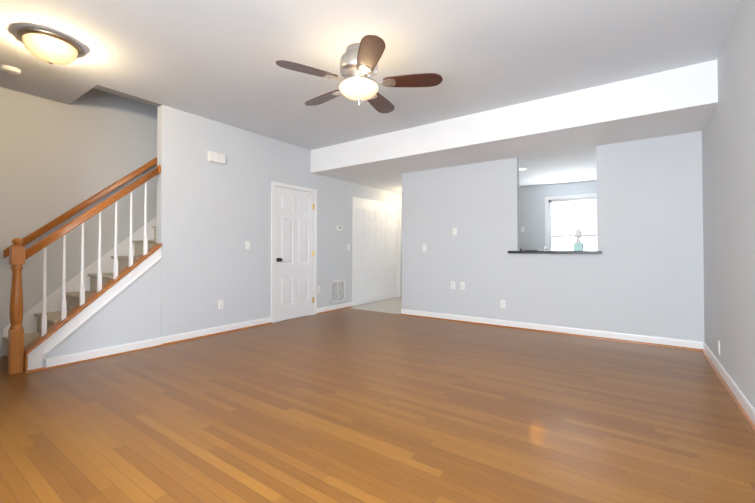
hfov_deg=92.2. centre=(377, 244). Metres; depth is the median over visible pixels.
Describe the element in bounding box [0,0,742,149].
ceiling
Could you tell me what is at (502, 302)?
outlet
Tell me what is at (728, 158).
wall
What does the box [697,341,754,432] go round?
baseboard
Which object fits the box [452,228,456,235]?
light switch
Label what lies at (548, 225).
kitchen window
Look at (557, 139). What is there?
ceiling
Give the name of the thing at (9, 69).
smoke detector
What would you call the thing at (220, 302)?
outlet
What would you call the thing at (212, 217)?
wall
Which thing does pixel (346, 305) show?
baseboard
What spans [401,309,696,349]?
baseboard
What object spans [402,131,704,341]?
wall
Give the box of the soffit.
[93,85,160,106]
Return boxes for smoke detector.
[0,65,20,74]
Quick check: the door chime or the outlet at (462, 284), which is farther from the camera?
the outlet at (462, 284)
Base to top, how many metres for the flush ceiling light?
0.182 m
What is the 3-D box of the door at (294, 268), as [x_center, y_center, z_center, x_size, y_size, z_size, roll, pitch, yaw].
[-1.320,0.113,5.757,0.197,2.097,0.937,-1,-1,35]
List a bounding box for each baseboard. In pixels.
[161,317,271,345]
[317,302,353,313]
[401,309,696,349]
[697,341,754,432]
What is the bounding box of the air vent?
[330,279,344,303]
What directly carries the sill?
on the wall at (642, 274)
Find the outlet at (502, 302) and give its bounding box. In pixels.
[500,300,504,307]
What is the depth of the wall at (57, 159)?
4.11 m
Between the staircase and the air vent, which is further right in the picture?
the air vent
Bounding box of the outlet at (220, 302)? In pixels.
[218,300,222,308]
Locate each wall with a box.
[0,87,157,356]
[156,105,401,336]
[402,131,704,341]
[519,180,595,250]
[702,0,754,408]
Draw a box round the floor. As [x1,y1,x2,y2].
[0,297,754,502]
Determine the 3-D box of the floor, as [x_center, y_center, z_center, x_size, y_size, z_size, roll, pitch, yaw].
[0.104,1.163,4.147,6.077,0.050,10.140,-1,-1,35]
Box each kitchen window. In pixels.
[545,193,596,250]
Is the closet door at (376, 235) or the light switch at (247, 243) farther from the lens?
the closet door at (376, 235)
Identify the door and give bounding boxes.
[271,181,316,322]
[352,197,400,305]
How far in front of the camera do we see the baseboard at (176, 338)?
4.60 m
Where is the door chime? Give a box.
[208,151,225,164]
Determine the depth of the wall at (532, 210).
7.22 m
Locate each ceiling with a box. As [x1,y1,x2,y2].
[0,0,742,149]
[311,60,717,193]
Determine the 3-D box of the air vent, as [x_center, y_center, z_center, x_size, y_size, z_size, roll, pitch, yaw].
[-0.717,0.838,6.548,0.012,0.400,0.400,-1,-1,35]
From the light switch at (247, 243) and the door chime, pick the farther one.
the light switch at (247, 243)
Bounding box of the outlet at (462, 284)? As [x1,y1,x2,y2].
[460,282,464,289]
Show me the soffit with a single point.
(115, 92)
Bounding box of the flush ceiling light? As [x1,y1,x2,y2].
[17,27,81,64]
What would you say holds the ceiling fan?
hanging from the ceiling at (214, 60)
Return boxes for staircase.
[2,157,161,374]
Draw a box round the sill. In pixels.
[508,251,601,253]
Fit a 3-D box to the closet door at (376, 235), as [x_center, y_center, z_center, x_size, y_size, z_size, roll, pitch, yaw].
[-0.023,0.139,7.638,0.136,2.096,1.724,-1,-1,35]
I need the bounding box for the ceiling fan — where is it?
[276,35,442,112]
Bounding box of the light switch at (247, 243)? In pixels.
[245,241,249,248]

